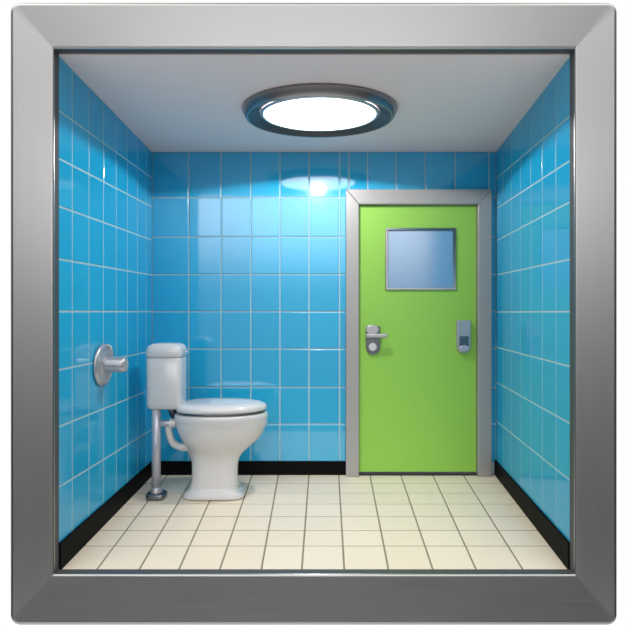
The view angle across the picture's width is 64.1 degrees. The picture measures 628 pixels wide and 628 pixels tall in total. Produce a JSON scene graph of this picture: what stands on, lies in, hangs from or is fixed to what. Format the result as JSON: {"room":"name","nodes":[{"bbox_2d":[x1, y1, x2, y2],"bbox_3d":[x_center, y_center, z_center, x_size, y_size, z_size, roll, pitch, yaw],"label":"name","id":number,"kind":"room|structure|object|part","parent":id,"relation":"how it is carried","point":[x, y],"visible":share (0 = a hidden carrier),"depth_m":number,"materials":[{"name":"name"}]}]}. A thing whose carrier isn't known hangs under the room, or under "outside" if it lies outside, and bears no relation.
{"room":"public restroom","nodes":[
{"label":"public restroom","id":0,"kind":"room"},
{"bbox_2d":[59,56,151,542],"bbox_3d":[-1.239,-0.006,3.065,0.062,2.424,1.411,0,0,-1],"label":"wall","id":1,"kind":"structure","parent":0,"point":[105,170],"depth_m":2.81,"materials":[{"name":"blue tile"}]},
{"bbox_2d":[59,461,151,568],"bbox_3d":[-1.203,1.142,3.065,0.014,0.128,1.410,0,0,-1],"label":"baseboard","id":2,"kind":"structure","parent":1,"relation":"attached to","point":[81,535],"depth_m":2.78,"materials":[{"name":"black plastic"}]},
{"bbox_2d":[93,344,128,385],"bbox_3d":[-1.132,0.290,2.850,0.140,0.240,0.240,0,0,0],"label":"pipe stub","id":3,"kind":"object","parent":1,"relation":"attached to","point":[104,363],"visible":1,"depth_m":2.81,"materials":[{"name":"grey metal"}]},
{"bbox_2d":[11,3,616,624],"bbox_3d":[-0.001,-0.001,2.344,2.790,2.864,0.093,0,0,0],"label":"metal frame","id":4,"kind":"object","parent":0,"point":[42,593],"visible":1,"depth_m":2.31,"materials":[{"name":"silver metal"}]},
{"bbox_3d":[-1.298,-0.001,2.344,0.198,2.835,0.093,0,0,0],"label":"frame rail","id":5,"kind":"part","parent":4,"relation":"part of","materials":[{"name":"silver metal"}]},
{"bbox_3d":[-0.001,1.315,2.344,2.761,0.231,0.093,0,0,0],"label":"frame rail","id":6,"kind":"part","parent":4,"relation":"part of","materials":[{"name":"silver metal"}]},
{"bbox_3d":[-0.001,-1.328,2.344,2.761,0.209,0.093,0,0,0],"label":"frame rail","id":7,"kind":"part","parent":4,"relation":"part of","materials":[{"name":"silver metal"}]},
{"bbox_3d":[1.298,-0.001,2.344,0.192,2.835,0.093,0,0,0],"label":"frame rail","id":8,"kind":"part","parent":4,"relation":"part of","materials":[{"name":"silver metal"}]},
{"bbox_2d":[59,54,569,151],"bbox_3d":[0.075,-1.243,3.095,2.704,0.050,1.470,0,0,0],"label":"ceiling","id":9,"kind":"structure","parent":0,"point":[170,102],"depth_m":2.73,"materials":[{"name":"white paint"}]},
{"bbox_2d":[242,83,397,137],"bbox_3d":[0.034,-1.188,2.985,0.920,0.060,0.686,0,0,0],"label":"ceiling light","id":10,"kind":"object","parent":9,"relation":"attached to","point":[317,110],"visible":1,"depth_m":2.88,"materials":[{"name":"silver metal"}]},
{"bbox_2d":[63,475,566,568],"bbox_3d":[0.075,1.231,3.095,2.704,0.050,1.470,0,0,0],"label":"floor","id":11,"kind":"structure","parent":0,"point":[280,521],"depth_m":2.83,"materials":[{"name":"beige tile"}]},
{"bbox_2d":[146,342,267,500],"bbox_3d":[-0.703,0.698,3.330,0.793,1.015,0.390,0,0,0],"label":"toilet","id":12,"kind":"object","parent":11,"relation":"on","point":[215,432],"visible":1,"depth_m":3.25,"materials":[{"name":"white ceramic"}]},
{"bbox_3d":[-0.980,0.239,3.345,0.239,0.096,0.198,0,0,0],"label":"cistern lid","id":13,"kind":"part","parent":12,"relation":"part of","materials":[{"name":"white ceramic"}]},
{"bbox_3d":[-0.611,0.924,3.330,0.612,0.560,0.392,0,0,0],"label":"bowl","id":14,"kind":"part","parent":12,"relation":"part of","materials":[{"name":"white ceramic"}]},
{"bbox_3d":[-0.606,0.602,3.330,0.588,0.054,0.388,0,0,0],"label":"seat lid","id":15,"kind":"part","parent":12,"relation":"part of","materials":[{"name":"white plastic"}]},
{"bbox_3d":[-0.608,0.636,3.330,0.568,0.015,0.366,0,0,0],"label":"seat","id":16,"kind":"part","parent":12,"relation":"part of","materials":[{"name":"white plastic"}]},
{"bbox_2d":[152,152,495,474],"bbox_3d":[0.075,-0.006,3.797,2.704,2.424,0.066,0,0,0],"label":"wall","id":17,"kind":"structure","parent":0,"point":[249,248],"depth_m":3.76,"materials":[{"name":"blue tile"}]},
{"bbox_2d":[161,461,345,474],"bbox_3d":[-0.483,1.154,3.763,1.440,0.104,0.014,0,0,0],"label":"baseboard","id":18,"kind":"structure","parent":17,"relation":"attached to","point":[167,467],"depth_m":3.76,"materials":[{"name":"black plastic"}]},
{"bbox_2d":[346,189,491,476],"bbox_3d":[0.776,0.141,3.748,1.080,2.130,0.145,0,0,0],"label":"door","id":19,"kind":"structure","parent":17,"relation":"in","point":[419,261],"depth_m":3.76,"materials":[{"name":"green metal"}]},
{"bbox_3d":[0.285,0.142,3.766,0.096,2.127,0.108,0,0,0],"label":"frame","id":20,"kind":"part","parent":19,"relation":"part of","materials":[{"name":"silver metal"}]},
{"bbox_3d":[0.440,0.196,3.748,0.104,0.212,0.020,0,0,0],"label":"handle","id":21,"kind":"part","parent":19,"relation":"part of","materials":[{"name":"silver metal"}]},
{"bbox_3d":[0.461,0.159,3.688,0.159,0.031,0.025,0,0,0],"label":"lever","id":22,"kind":"part","parent":19,"relation":"part of","materials":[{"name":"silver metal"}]},
{"bbox_3d":[0.776,-0.869,3.766,1.075,0.111,0.108,0,0,0],"label":"frame","id":23,"kind":"part","parent":19,"relation":"part of","materials":[{"name":"silver metal"}]},
{"bbox_3d":[1.112,0.169,3.740,0.104,0.244,0.036,0,0,0],"label":"pull plate","id":24,"kind":"part","parent":19,"relation":"part of","materials":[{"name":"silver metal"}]},
{"bbox_3d":[1.266,0.142,3.766,0.100,2.127,0.108,0,0,0],"label":"frame","id":25,"kind":"part","parent":19,"relation":"part of","materials":[{"name":"silver metal"}]},
{"bbox_2d":[496,57,569,541],"bbox_3d":[1.317,-0.006,3.065,0.061,2.424,1.426,0,0,6],"label":"wall","id":26,"kind":"structure","parent":0,"point":[533,162],"depth_m":2.86,"materials":[{"name":"blue tile"}]},
{"bbox_2d":[494,460,569,568],"bbox_3d":[1.280,1.141,3.065,0.014,0.130,1.420,0,0,6],"label":"baseboard","id":27,"kind":"structure","parent":26,"relation":"attached to","point":[554,538],"depth_m":2.79,"materials":[{"name":"black plastic"}]}
]}

